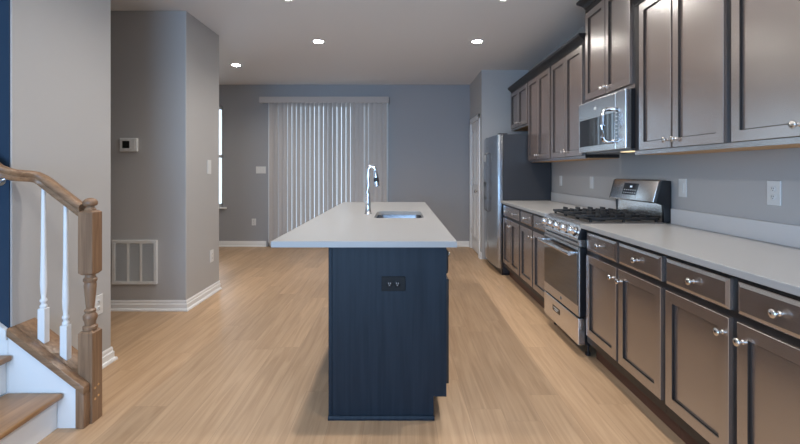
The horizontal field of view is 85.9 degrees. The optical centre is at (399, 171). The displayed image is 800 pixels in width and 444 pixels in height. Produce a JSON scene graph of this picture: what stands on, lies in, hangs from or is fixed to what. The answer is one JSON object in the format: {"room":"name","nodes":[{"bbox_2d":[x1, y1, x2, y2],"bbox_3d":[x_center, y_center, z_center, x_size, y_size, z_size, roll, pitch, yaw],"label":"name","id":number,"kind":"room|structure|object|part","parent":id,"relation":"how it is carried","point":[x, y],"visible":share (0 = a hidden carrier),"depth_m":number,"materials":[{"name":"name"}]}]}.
{"room":"kitchen","nodes":[
{"label":"kitchen","id":0,"kind":"room"},
{"bbox_2d":[0,0,110,428],"bbox_3d":[-3.329,-0.100,2.502,3.542,2.740,0.771,0,0,0],"label":"wall","id":1,"kind":"structure","parent":0,"point":[60,50],"depth_m":2.34,"materials":[{"name":"grey paint"}]},
{"bbox_3d":[-1.770,1.041,2.196,0.339,0.457,0.137,0,0,0],"label":"panel","id":2,"kind":"part","parent":1,"relation":"part of","materials":[{"name":"white paint"}]},
{"bbox_2d":[0,163,85,215],"bbox_3d":[-2.195,-0.218,2.088,1.176,0.908,0.171,0,0,-8],"label":"handrail","id":3,"kind":"object","parent":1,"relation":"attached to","point":[48,184],"visible":0.99,"depth_m":2.17,"materials":[{"name":"brown wood"}]},
{"bbox_2d":[37,189,49,343],"bbox_3d":[-1.822,0.481,2.198,0.036,0.786,0.036,0,0,0],"label":"baluster","id":4,"kind":"object","parent":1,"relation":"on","point":[43,313],"visible":0.98,"depth_m":2.19,"materials":[{"name":"white paint"}]},
{"bbox_2d":[60,206,70,360],"bbox_3d":[-1.709,0.568,2.198,0.036,0.785,0.036,0,0,0],"label":"baluster","id":5,"kind":"object","parent":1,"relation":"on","point":[65,328],"visible":0.99,"depth_m":2.19,"materials":[{"name":"white paint"}]},
{"bbox_2d":[95,294,102,314],"bbox_3d":[-1.935,0.857,2.760,0.010,0.125,0.080,0,0,0],"label":"wall outlet","id":6,"kind":"object","parent":1,"relation":"attached to","point":[99,299],"visible":0.88,"depth_m":2.76,"materials":[{"name":"white plastic"}]},
{"bbox_2d":[102,347,117,368],"bbox_3d":[-1.926,1.223,2.607,0.028,0.094,0.615,0,0,0],"label":"baseboard","id":7,"kind":"structure","parent":1,"relation":"attached to","point":[108,356],"depth_m":2.84,"materials":[{"name":"white paint"}]},
{"bbox_2d":[111,11,218,310],"bbox_3d":[-3.163,-0.100,4.276,2.473,2.740,0.748,0,0,0],"label":"wall","id":8,"kind":"structure","parent":0,"point":[165,64],"depth_m":3.93,"materials":[{"name":"grey paint"}]},
{"bbox_2d":[120,138,137,151],"bbox_3d":[-2.468,-0.243,3.915,0.160,0.124,0.030,0,0,0],"label":"thermostat","id":9,"kind":"object","parent":8,"relation":"attached to","point":[126,144],"visible":1,"depth_m":3.90,"materials":[{"name":"white plastic"}]},
{"bbox_2d":[112,240,157,283],"bbox_3d":[-2.417,0.826,3.919,0.410,0.402,0.022,0,0,0],"label":"air vent","id":10,"kind":"object","parent":8,"relation":"in","point":[133,261],"visible":1,"depth_m":3.92,"materials":[{"name":"grey metal"}]},
{"bbox_2d":[186,280,221,310],"bbox_3d":[-1.941,1.223,4.276,0.028,0.094,0.748,0,0,0],"label":"baseboard","id":11,"kind":"structure","parent":8,"relation":"attached to","point":[212,289],"depth_m":4.24,"materials":[{"name":"white paint"}]},
{"bbox_2d":[207,160,210,173],"bbox_3d":[-1.950,-0.045,4.400,0.009,0.145,0.085,0,0,0],"label":"light switch","id":12,"kind":"object","parent":8,"relation":"attached to","point":[208,161],"visible":1,"depth_m":4.38,"materials":[{"name":"white plastic"}]},
{"bbox_2d":[210,249,213,262],"bbox_3d":[-1.950,0.875,4.460,0.010,0.125,0.078,0,0,0],"label":"wall outlet","id":13,"kind":"object","parent":8,"relation":"attached to","point":[211,251],"visible":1,"depth_m":4.45,"materials":[{"name":"white plastic"}]},
{"bbox_2d":[219,85,469,246],"bbox_3d":[-1.270,-0.100,7.360,6.500,2.740,0.160,0,0,0],"label":"wall","id":14,"kind":"structure","parent":0,"point":[428,125],"depth_m":7.28,"materials":[{"name":"grey paint"}]},
{"bbox_2d":[219,107,226,208],"bbox_3d":[-3.540,-0.240,7.320,1.220,1.740,0.180,0,0,0],"label":"window","id":15,"kind":"structure","parent":14,"relation":"in","point":[220,108],"depth_m":7.35,"materials":[{"name":"white paint"}]},
{"bbox_2d":[219,241,265,246],"bbox_3d":[-3.333,1.223,7.266,2.135,0.094,0.028,0,0,0],"label":"baseboard","id":16,"kind":"structure","parent":14,"relation":"attached to","point":[221,243],"depth_m":7.26,"materials":[{"name":"white paint"}]},
{"bbox_2d":[256,167,265,173],"bbox_3d":[-2.354,-0.025,7.276,0.165,0.118,0.009,0,0,0],"label":"light switch","id":17,"kind":"object","parent":14,"relation":"attached to","point":[259,170],"visible":1,"depth_m":7.27,"materials":[{"name":"white plastic"}]},
{"bbox_2d":[259,97,388,245],"bbox_3d":[-1.256,0.003,7.187,2.138,2.475,0.184,0,0,0],"label":"vertical blind","id":18,"kind":"object","parent":14,"relation":"attached to","point":[291,119],"visible":0.72,"depth_m":7.17,"materials":[{"name":"plastic"}]},
{"bbox_2d":[268,103,387,245],"bbox_3d":[-1.218,0.020,7.360,2.035,2.500,0.120,0,0,0],"label":"door","id":19,"kind":"structure","parent":14,"relation":"in","point":[268,103],"depth_m":7.30,"materials":[{"name":"white paint"}]},
{"bbox_3d":[-0.740,0.020,7.388,0.980,2.400,0.035,0,0,0],"label":"sliding panel","id":20,"kind":"part","parent":19,"relation":"part of","materials":[{"name":"white paint"}]},
{"bbox_2d":[457,241,468,246],"bbox_3d":[0.506,1.223,7.266,1.353,0.094,0.028,0,0,0],"label":"baseboard","id":21,"kind":"structure","parent":14,"relation":"attached to","point":[459,243],"depth_m":7.26,"materials":[{"name":"white paint"}]},
{"bbox_2d":[111,0,584,84],"bbox_3d":[-1.600,-1.520,2.090,7.200,0.100,10.580,0,0,0],"label":"ceiling","id":22,"kind":"structure","parent":0,"point":[369,42],"depth_m":4.68,"materials":[{"name":"white paint"}]},
{"bbox_2d":[229,63,242,66],"bbox_3d":[-2.265,-1.468,5.940,0.176,0.004,0.176,0,0,0],"label":"recessed light","id":23,"kind":"object","parent":22,"relation":"in","point":[233,64],"visible":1,"depth_m":5.95,"materials":[{"name":"white plastic"}]},
{"bbox_2d":[311,39,325,43],"bbox_3d":[-0.922,-1.468,4.860,0.176,0.004,0.176,0,0,0],"label":"recessed light","id":24,"kind":"object","parent":22,"relation":"in","point":[316,41],"visible":1,"depth_m":4.85,"materials":[{"name":"white plastic"}]},
{"bbox_2d":[469,39,484,43],"bbox_3d":[0.871,-1.468,4.860,0.176,0.004,0.176,0,0,0],"label":"recessed light","id":25,"kind":"object","parent":22,"relation":"in","point":[475,41],"visible":1,"depth_m":4.85,"materials":[{"name":"white plastic"}]},
{"bbox_2d":[37,246,685,443],"bbox_3d":[-1.600,1.320,2.090,7.200,0.100,10.580,0,0,0],"label":"floor","id":26,"kind":"structure","parent":0,"point":[247,364],"depth_m":2.66,"materials":[{"name":"brown wood"}]},
{"bbox_2d":[0,322,62,443],"bbox_3d":[-2.280,0.660,1.644,1.240,1.219,0.988,0,0,0],"label":"staircase","id":27,"kind":"structure","parent":26,"relation":"on","point":[25,418],"depth_m":2.02,"materials":[{"name":"brown wood"}]},
{"bbox_2d":[78,198,101,423],"bbox_3d":[-1.583,0.702,2.199,0.075,1.135,0.072,0,0,0],"label":"newel post","id":28,"kind":"object","parent":26,"relation":"on","point":[89,219],"visible":1,"depth_m":2.17,"materials":[{"name":"brown wood"}]},
{"bbox_2d":[328,247,449,420],"bbox_3d":[-0.041,0.827,3.564,0.653,0.886,2.747,0,0,0],"label":"base cabinet","id":29,"kind":"object","parent":26,"relation":"on","point":[388,351],"visible":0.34,"depth_m":2.20,"materials":[{"name":"blue wood"}]},
{"bbox_3d":[-0.357,0.818,2.200,0.018,0.865,0.006,0,0,0],"label":"corner trim","id":30,"kind":"part","parent":29,"relation":"part of","materials":[{"name":"blue wood"}]},
{"bbox_2d":[271,202,456,246],"bbox_3d":[-0.182,0.369,3.583,0.941,0.030,2.815,0,0,0],"label":"countertop","id":31,"kind":"structure","parent":29,"relation":"on","point":[346,224],"depth_m":2.58,"materials":[{"name":"white stone"}]},
{"bbox_2d":[364,165,378,213],"bbox_3d":[-0.243,0.148,3.598,0.130,0.411,0.091,0,0,-30],"label":"kitchen faucet","id":32,"kind":"object","parent":31,"relation":"on","point":[376,179],"visible":1,"depth_m":3.59,"materials":[{"name":"silver metal"}]},
{"bbox_3d":[-0.237,0.068,3.600,0.090,0.251,0.029,0,0,0],"label":"spout","id":33,"kind":"part","parent":32,"relation":"part of","materials":[{"name":"silver metal"}]},
{"bbox_2d":[376,215,421,217],"bbox_3d":[-0.008,0.477,3.547,0.444,0.185,0.615,0,0,0],"label":"sink","id":34,"kind":"object","parent":31,"relation":"in","point":[378,216],"visible":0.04,"depth_m":3.82,"materials":[{"name":"silver metal"}]},
{"bbox_3d":[-0.096,1.259,2.197,0.544,0.022,0.012,0,0,0],"label":"moulding","id":35,"kind":"part","parent":29,"relation":"part of","materials":[{"name":"blue wood"}]},
{"bbox_2d":[382,276,404,290],"bbox_3d":[-0.033,0.574,2.198,0.122,0.074,0.010,0,0,0],"label":"island outlet","id":36,"kind":"object","parent":29,"relation":"attached to","point":[389,283],"visible":1,"depth_m":2.20,"materials":[{"name":"black plastic"}]},
{"bbox_3d":[0.243,0.468,2.438,0.019,0.120,0.420,0,0,0],"label":"drawer","id":37,"kind":"part","parent":29,"relation":"part of","materials":[{"name":"blue wood"}]},
{"bbox_3d":[0.243,0.828,2.438,0.019,0.540,0.420,0,0,0],"label":"door","id":38,"kind":"part","parent":29,"relation":"part of","materials":[{"name":"blue wood"}]},
{"bbox_2d":[503,204,526,291],"bbox_3d":[1.536,0.827,4.867,0.637,0.886,0.734,0,0,0],"label":"base cabinet","id":39,"kind":"object","parent":26,"relation":"on","point":[512,215],"visible":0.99,"depth_m":4.82,"materials":[{"name":"brown wood"}]},
{"bbox_3d":[1.260,0.828,5.043,0.019,0.540,0.339,0,0,0],"label":"door","id":40,"kind":"part","parent":39,"relation":"part of","materials":[{"name":"brown wood"}]},
{"bbox_3d":[1.260,0.468,4.869,0.019,0.120,0.689,0,0,0],"label":"drawer","id":41,"kind":"part","parent":39,"relation":"part of","materials":[{"name":"brown wood"}]},
{"bbox_3d":[1.260,0.828,4.693,0.019,0.540,0.338,0,0,0],"label":"door","id":42,"kind":"part","parent":39,"relation":"part of","materials":[{"name":"brown wood"}]},
{"bbox_2d":[484,133,550,274],"bbox_3d":[1.489,0.398,5.706,0.722,1.741,0.908,0,0,0],"label":"refrigerator","id":43,"kind":"object","parent":26,"relation":"on","point":[509,175],"visible":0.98,"depth_m":5.25,"materials":[{"name":"grey metal"}]},
{"bbox_3d":[1.158,0.140,5.815,0.052,0.787,0.018,0,0,0],"label":"handle","id":44,"kind":"part","parent":43,"relation":"part of","materials":[{"name":"grey metal"}]},
{"bbox_3d":[1.218,0.367,5.963,0.079,1.636,0.390,0,0,0],"label":"door","id":45,"kind":"part","parent":43,"relation":"part of","materials":[{"name":"silver metal"}]},
{"bbox_3d":[1.158,0.140,5.715,0.052,0.787,0.018,0,0,0],"label":"handle","id":46,"kind":"part","parent":43,"relation":"part of","materials":[{"name":"grey metal"}]},
{"bbox_3d":[1.218,0.367,5.508,0.080,1.636,0.508,0,0,0],"label":"door","id":47,"kind":"part","parent":43,"relation":"part of","materials":[{"name":"silver metal"}]},
{"bbox_2d":[520,210,545,307],"bbox_3d":[1.536,0.827,4.068,0.637,0.886,0.862,0,0,0],"label":"base cabinet","id":48,"kind":"object","parent":26,"relation":"on","point":[531,227],"visible":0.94,"depth_m":4.09,"materials":[{"name":"brown wood"}]},
{"bbox_3d":[1.260,0.828,4.275,0.019,0.540,0.394,0,0,0],"label":"door","id":49,"kind":"part","parent":48,"relation":"part of","materials":[{"name":"brown wood"}]},
{"bbox_3d":[1.260,0.468,4.275,0.019,0.120,0.394,0,0,0],"label":"drawer","id":50,"kind":"part","parent":48,"relation":"part of","materials":[{"name":"brown wood"}]},
{"bbox_3d":[1.260,0.468,3.850,0.019,0.120,0.380,0,0,0],"label":"drawer","id":51,"kind":"part","parent":48,"relation":"part of","materials":[{"name":"brown wood"}]},
{"bbox_3d":[1.260,0.828,3.850,0.019,0.540,0.380,0,0,0],"label":"door","id":52,"kind":"part","parent":48,"relation":"part of","materials":[{"name":"brown wood"}]},
{"bbox_2d":[500,192,615,216],"bbox_3d":[1.541,0.318,4.436,0.636,0.132,1.604,0,0,0],"label":"countertop","id":53,"kind":"structure","parent":48,"relation":"on","point":[558,200],"depth_m":4.35,"materials":[{"name":"white stone"}]},
{"bbox_2d":[538,178,670,355],"bbox_3d":[1.499,0.663,3.277,0.702,1.213,0.704,0,0,0],"label":"gas range","id":54,"kind":"object","parent":26,"relation":"on","point":[638,201],"visible":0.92,"depth_m":3.12,"materials":[{"name":"silver metal"}]},
{"bbox_3d":[1.200,0.412,3.553,0.064,0.066,0.060,0,0,0],"label":"knob","id":55,"kind":"part","parent":54,"relation":"part of","materials":[{"name":"silver metal"}]},
{"bbox_3d":[1.200,0.412,3.415,0.064,0.066,0.060,0,0,0],"label":"knob","id":56,"kind":"part","parent":54,"relation":"part of","materials":[{"name":"silver metal"}]},
{"bbox_3d":[1.183,0.565,3.277,0.071,0.029,0.644,0,0,0],"label":"oven handle","id":57,"kind":"part","parent":54,"relation":"part of","materials":[{"name":"silver metal"}]},
{"bbox_3d":[1.200,0.412,3.277,0.064,0.066,0.060,0,0,0],"label":"knob","id":58,"kind":"part","parent":54,"relation":"part of","materials":[{"name":"silver metal"}]},
{"bbox_3d":[1.220,0.755,3.277,0.011,0.474,0.694,0,0,0],"label":"oven door","id":59,"kind":"part","parent":54,"relation":"part of","materials":[{"name":"silver metal"}]},
{"bbox_3d":[1.254,0.409,3.277,0.092,0.114,0.698,0,0,0],"label":"control panel","id":60,"kind":"part","parent":54,"relation":"part of","materials":[{"name":"silver metal"}]},
{"bbox_3d":[1.238,1.095,3.277,0.047,0.181,0.694,0,0,0],"label":"drawer","id":61,"kind":"part","parent":54,"relation":"part of","materials":[{"name":"silver metal"}]},
{"bbox_3d":[1.200,0.412,3.139,0.064,0.066,0.060,0,0,0],"label":"knob","id":62,"kind":"part","parent":54,"relation":"part of","materials":[{"name":"silver metal"}]},
{"bbox_3d":[1.200,0.412,3.001,0.064,0.066,0.060,0,0,0],"label":"knob","id":63,"kind":"part","parent":54,"relation":"part of","materials":[{"name":"silver metal"}]},
{"bbox_2d":[550,213,663,223],"bbox_3d":[1.531,0.356,3.277,0.538,0.017,0.698,0,0,0],"label":"cooktop","id":64,"kind":"object","parent":54,"relation":"in","point":[566,217],"depth_m":2.99,"materials":[{"name":"grey metal"}]},
{"bbox_2d":[586,230,679,437],"bbox_3d":[1.536,0.827,2.482,0.637,0.886,0.871,0,0,0],"label":"base cabinet","id":65,"kind":"object","parent":26,"relation":"on","point":[626,285],"visible":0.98,"depth_m":2.36,"materials":[{"name":"brown wood"}]},
{"bbox_3d":[1.260,0.828,2.691,0.019,0.540,0.398,0,0,0],"label":"door","id":66,"kind":"part","parent":65,"relation":"part of","materials":[{"name":"brown wood"}]},
{"bbox_3d":[1.260,0.468,2.691,0.019,0.120,0.398,0,0,0],"label":"drawer","id":67,"kind":"part","parent":65,"relation":"part of","materials":[{"name":"brown wood"}]},
{"bbox_3d":[1.260,0.828,2.265,0.019,0.540,0.398,0,0,0],"label":"door","id":68,"kind":"part","parent":65,"relation":"part of","materials":[{"name":"brown wood"}]},
{"bbox_3d":[1.260,0.468,2.265,0.019,0.120,0.398,0,0,0],"label":"drawer","id":69,"kind":"part","parent":65,"relation":"part of","materials":[{"name":"brown wood"}]},
{"bbox_2d":[665,255,799,443],"bbox_3d":[1.536,0.827,1.630,0.637,0.886,0.830,0,0,0],"label":"base cabinet","id":70,"kind":"object","parent":26,"relation":"on","point":[732,343],"visible":1,"depth_m":1.64,"materials":[{"name":"brown wood"}]},
{"bbox_2d":[580,209,799,296],"bbox_3d":[1.541,0.318,2.063,0.636,0.132,1.717,0,0,0],"label":"countertop","id":71,"kind":"structure","parent":70,"relation":"on","point":[765,253],"depth_m":2.07,"materials":[{"name":"white stone"}]},
{"bbox_3d":[1.234,0.468,1.830,0.032,0.032,0.032,0,0,0],"label":"knob","id":72,"kind":"part","parent":70,"relation":"part of","materials":[{"name":"silver metal"}]},
{"bbox_3d":[1.260,0.828,1.833,0.019,0.540,0.391,0,0,0],"label":"door","id":73,"kind":"part","parent":70,"relation":"part of","materials":[{"name":"brown wood"}]},
{"bbox_3d":[1.260,0.468,1.833,0.019,0.120,0.391,0,0,0],"label":"drawer","id":74,"kind":"part","parent":70,"relation":"part of","materials":[{"name":"brown wood"}]},
{"bbox_3d":[1.234,0.622,1.667,0.032,0.032,0.032,0,0,0],"label":"knob","id":75,"kind":"part","parent":70,"relation":"part of","materials":[{"name":"silver metal"}]},
{"bbox_3d":[1.234,0.622,1.567,0.032,0.032,0.032,0,0,0],"label":"knob","id":76,"kind":"part","parent":70,"relation":"part of","materials":[{"name":"silver metal"}]},
{"bbox_3d":[1.260,0.828,1.416,0.019,0.540,0.362,0,0,0],"label":"door","id":77,"kind":"part","parent":70,"relation":"part of","materials":[{"name":"brown wood"}]},
{"bbox_3d":[1.260,0.468,1.416,0.019,0.120,0.362,0,0,0],"label":"drawer","id":78,"kind":"part","parent":70,"relation":"part of","materials":[{"name":"brown wood"}]},
{"bbox_3d":[1.234,0.468,1.416,0.032,0.032,0.032,0,0,0],"label":"knob","id":79,"kind":"part","parent":70,"relation":"part of","materials":[{"name":"silver metal"}]},
{"bbox_2d":[470,70,527,258],"bbox_3d":[1.522,-0.100,6.755,0.677,2.740,1.050,0,0,0],"label":"wall","id":80,"kind":"structure","parent":0,"point":[490,96],"depth_m":6.23,"materials":[{"name":"grey paint"}]},
{"bbox_2d":[469,113,479,255],"bbox_3d":[1.202,0.205,6.785,0.162,2.130,0.870,0,0,0],"label":"door","id":81,"kind":"structure","parent":80,"relation":"in","point":[474,123],"depth_m":6.83,"materials":[{"name":"white paint"}]},
{"bbox_2d":[528,26,799,225],"bbox_3d":[1.920,-0.100,2.140,0.120,2.740,10.280,0,0,0],"label":"wall","id":82,"kind":"structure","parent":0,"point":[734,184],"depth_m":2.58,"materials":[{"name":"grey paint"}]},
{"bbox_2d":[508,76,528,130],"bbox_3d":[1.687,-0.870,5.643,0.345,0.606,0.814,0,0,0],"label":"upper cabinet","id":83,"kind":"object","parent":82,"relation":"attached to","point":[519,89],"visible":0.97,"depth_m":5.59,"materials":[{"name":"brown wood"}]},
{"bbox_3d":[1.560,-0.836,5.840,0.019,0.488,0.360,0,0,0],"label":"door","id":84,"kind":"part","parent":83,"relation":"part of","materials":[{"name":"brown wood"}]},
{"bbox_3d":[1.542,-1.135,5.643,0.055,0.075,0.814,0,0,0],"label":"crown moulding","id":85,"kind":"part","parent":83,"relation":"part of","materials":[{"name":"brown wood"}]},
{"bbox_3d":[1.576,-0.580,5.643,0.018,0.025,0.814,0,0,0],"label":"rail","id":86,"kind":"part","parent":83,"relation":"part of","materials":[{"name":"brown wood"}]},
{"bbox_3d":[1.721,-0.570,5.643,0.268,0.005,0.791,0,0,0],"label":"underside panel","id":87,"kind":"part","parent":83,"relation":"part of","materials":[{"name":"brown wood"}]},
{"bbox_3d":[1.560,-0.836,5.452,0.019,0.488,0.375,0,0,0],"label":"door","id":88,"kind":"part","parent":83,"relation":"part of","materials":[{"name":"brown wood"}]},
{"bbox_2d":[524,58,566,161],"bbox_3d":[1.687,-0.642,4.835,0.345,1.062,0.798,0,0,0],"label":"upper cabinet","id":89,"kind":"object","parent":82,"relation":"attached to","point":[539,77],"visible":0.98,"depth_m":4.78,"materials":[{"name":"brown wood"}]},
{"bbox_3d":[1.560,-0.609,5.022,0.019,0.942,0.355,0,0,0],"label":"door","id":90,"kind":"part","parent":89,"relation":"part of","materials":[{"name":"brown wood"}]},
{"bbox_3d":[1.542,-1.135,4.835,0.055,0.075,0.798,0,0,0],"label":"crown moulding","id":91,"kind":"part","parent":89,"relation":"part of","materials":[{"name":"brown wood"}]},
{"bbox_3d":[1.576,-0.123,4.835,0.018,0.025,0.798,0,0,0],"label":"rail","id":92,"kind":"part","parent":89,"relation":"part of","materials":[{"name":"brown wood"}]},
{"bbox_3d":[1.560,-0.609,4.647,0.019,0.942,0.371,0,0,0],"label":"door","id":93,"kind":"part","parent":89,"relation":"part of","materials":[{"name":"brown wood"}]},
{"bbox_2d":[559,176,561,185],"bbox_3d":[1.855,0.107,4.970,0.009,0.116,0.072,0,0,0],"label":"light switch","id":94,"kind":"object","parent":82,"relation":"attached to","point":[560,177],"visible":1,"depth_m":4.96,"materials":[{"name":"white plastic"}]},
{"bbox_2d":[547,33,619,160],"bbox_3d":[1.687,-0.642,4.038,0.345,1.062,0.794,0,0,0],"label":"upper cabinet","id":95,"kind":"object","parent":82,"relation":"attached to","point":[567,62],"visible":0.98,"depth_m":3.98,"materials":[{"name":"brown wood"}]},
{"bbox_3d":[1.560,-0.609,4.228,0.019,0.942,0.360,0,0,0],"label":"door","id":96,"kind":"part","parent":95,"relation":"part of","materials":[{"name":"brown wood"}]},
{"bbox_3d":[1.542,-1.135,4.038,0.055,0.075,0.794,0,0,0],"label":"crown moulding","id":97,"kind":"part","parent":95,"relation":"part of","materials":[{"name":"brown wood"}]},
{"bbox_3d":[1.576,-0.123,4.038,0.018,0.025,0.794,0,0,0],"label":"rail","id":98,"kind":"part","parent":95,"relation":"part of","materials":[{"name":"brown wood"}]},
{"bbox_3d":[1.560,-0.609,3.852,0.019,0.942,0.368,0,0,0],"label":"door","id":99,"kind":"part","parent":95,"relation":"part of","materials":[{"name":"brown wood"}]},
{"bbox_3d":[1.721,-0.113,4.038,0.268,0.005,0.772,0,0,0],"label":"underside panel","id":100,"kind":"part","parent":95,"relation":"part of","materials":[{"name":"brown wood"}]},
{"bbox_2d":[551,192,615,208],"bbox_3d":[1.849,0.303,4.436,0.020,0.102,1.604,0,0,0],"label":"backsplash","id":101,"kind":"structure","parent":82,"relation":"attached to","point":[582,201],"depth_m":4.31,"materials":[{"name":"stone"}]},
{"bbox_2d":[590,177,592,188],"bbox_3d":[1.855,0.107,4.170,0.009,0.116,0.072,0,0,0],"label":"light switch","id":102,"kind":"object","parent":82,"relation":"attached to","point":[591,178],"visible":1,"depth_m":4.16,"materials":[{"name":"white plastic"}]},
{"bbox_2d":[576,0,634,102],"bbox_3d":[1.687,-1.004,3.254,0.345,0.885,0.882,0,0,0],"label":"upper cabinet","id":103,"kind":"object","parent":82,"relation":"attached to","point":[609,24],"visible":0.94,"depth_m":3.20,"materials":[{"name":"brown wood"}]},
{"bbox_3d":[1.687,-1.409,3.254,0.345,0.075,0.882,0,0,0],"label":"crown moulding","id":104,"kind":"part","parent":103,"relation":"part of","materials":[{"name":"brown wood"}]},
{"bbox_3d":[1.560,-0.954,3.431,0.019,0.723,0.338,0,0,0],"label":"door","id":105,"kind":"part","parent":103,"relation":"part of","materials":[{"name":"brown wood"}]},
{"bbox_2d":[579,88,634,153],"bbox_3d":[1.641,-0.347,3.250,0.428,0.417,0.752,0,0,0],"label":"microwave","id":106,"kind":"object","parent":103,"relation":"attached to","point":[606,123],"visible":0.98,"depth_m":3.07,"materials":[{"name":"silver metal"}]},
{"bbox_3d":[1.527,-0.355,3.318,0.041,0.401,0.613,0,0,0],"label":"door","id":107,"kind":"part","parent":106,"relation":"part of","materials":[{"name":"silver metal"}]},
{"bbox_3d":[1.468,-0.328,3.060,0.082,0.259,0.028,0,0,0],"label":"handle","id":108,"kind":"part","parent":106,"relation":"part of","materials":[{"name":"silver metal"}]},
{"bbox_3d":[1.527,-0.355,2.942,0.041,0.401,0.135,0,0,0],"label":"control panel","id":109,"kind":"part","parent":106,"relation":"part of","materials":[{"name":"silver metal"}]},
{"bbox_3d":[1.576,-0.574,3.254,0.018,0.025,0.770,0,0,0],"label":"rail","id":110,"kind":"part","parent":103,"relation":"part of","materials":[{"name":"brown wood"}]},
{"bbox_3d":[1.560,-0.954,3.078,0.019,0.723,0.345,0,0,0],"label":"door","id":111,"kind":"part","parent":103,"relation":"part of","materials":[{"name":"brown wood"}]},
{"bbox_2d":[679,179,686,196],"bbox_3d":[1.855,0.107,2.826,0.009,0.120,0.076,0,0,0],"label":"light switch","id":112,"kind":"object","parent":82,"relation":"attached to","point":[682,182],"visible":1,"depth_m":2.81,"materials":[{"name":"white plastic"}]},
{"bbox_2d":[630,0,783,154],"bbox_3d":[1.687,-0.642,2.455,0.345,1.062,0.824,0,0,0],"label":"upper cabinet","id":113,"kind":"object","parent":82,"relation":"attached to","point":[683,47],"visible":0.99,"depth_m":2.38,"materials":[{"name":"brown wood"}]},
{"bbox_3d":[1.542,-1.135,2.455,0.055,0.075,0.824,0,0,0],"label":"crown moulding","id":114,"kind":"part","parent":113,"relation":"part of","materials":[{"name":"brown wood"}]},
{"bbox_3d":[1.560,-0.609,2.626,0.019,0.942,0.328,0,0,0],"label":"door","id":115,"kind":"part","parent":113,"relation":"part of","materials":[{"name":"brown wood"}]},
{"bbox_3d":[1.534,-0.183,2.418,0.032,0.032,0.032,0,0,0],"label":"knob","id":116,"kind":"part","parent":113,"relation":"part of","materials":[{"name":"silver metal"}]},
{"bbox_3d":[1.576,-0.123,2.455,0.018,0.025,0.824,0,0,0],"label":"rail","id":117,"kind":"part","parent":113,"relation":"part of","materials":[{"name":"brown wood"}]},
{"bbox_3d":[1.560,-0.609,2.255,0.019,0.942,0.386,0,0,0],"label":"door","id":118,"kind":"part","parent":113,"relation":"part of","materials":[{"name":"brown wood"}]},
{"bbox_3d":[1.721,-0.113,2.455,0.268,0.005,0.802,0,0,0],"label":"underside panel","id":119,"kind":"part","parent":113,"relation":"part of","materials":[{"name":"brown wood"}]},
{"bbox_2d":[671,209,799,247],"bbox_3d":[1.849,0.303,2.063,0.020,0.102,1.717,0,0,0],"label":"backsplash","id":120,"kind":"structure","parent":82,"relation":"attached to","point":[771,232],"depth_m":2.32,"materials":[{"name":"stone"}]},
{"bbox_2d":[730,0,799,147],"bbox_3d":[1.687,-0.642,1.626,0.345,1.062,0.830,0,0,0],"label":"upper cabinet","id":121,"kind":"object","parent":82,"relation":"attached to","point":[765,34],"visible":1,"depth_m":1.84,"materials":[{"name":"brown wood"}]},
{"bbox_3d":[1.576,-0.123,1.626,0.018,0.025,0.830,0,0,0],"label":"rail","id":122,"kind":"part","parent":121,"relation":"part of","materials":[{"name":"brown wood"}]},
{"bbox_3d":[1.721,-0.113,1.626,0.268,0.005,0.808,0,0,0],"label":"underside panel","id":123,"kind":"part","parent":121,"relation":"part of","materials":[{"name":"brown wood"}]},
{"bbox_3d":[1.534,-0.183,1.672,0.032,0.032,0.032,0,0,0],"label":"knob","id":124,"kind":"part","parent":121,"relation":"part of","materials":[{"name":"silver metal"}]},
{"bbox_2d":[767,181,780,205],"bbox_3d":[1.855,0.107,2.135,0.010,0.122,0.078,0,0,0],"label":"wall outlet","id":125,"kind":"object","parent":82,"relation":"attached to","point":[773,187],"visible":1,"depth_m":2.13,"materials":[{"name":"white plastic"}]},
{"bbox_2d":[770,194,775,199],"bbox_3d":[1.855,0.127,2.135,0.009,0.031,0.030,0,0,0],"label":"receptacle","id":126,"kind":"object","parent":125,"relation":"attached to","point":[772,196],"depth_m":2.13,"materials":[{"name":"plastic"}]}
]}

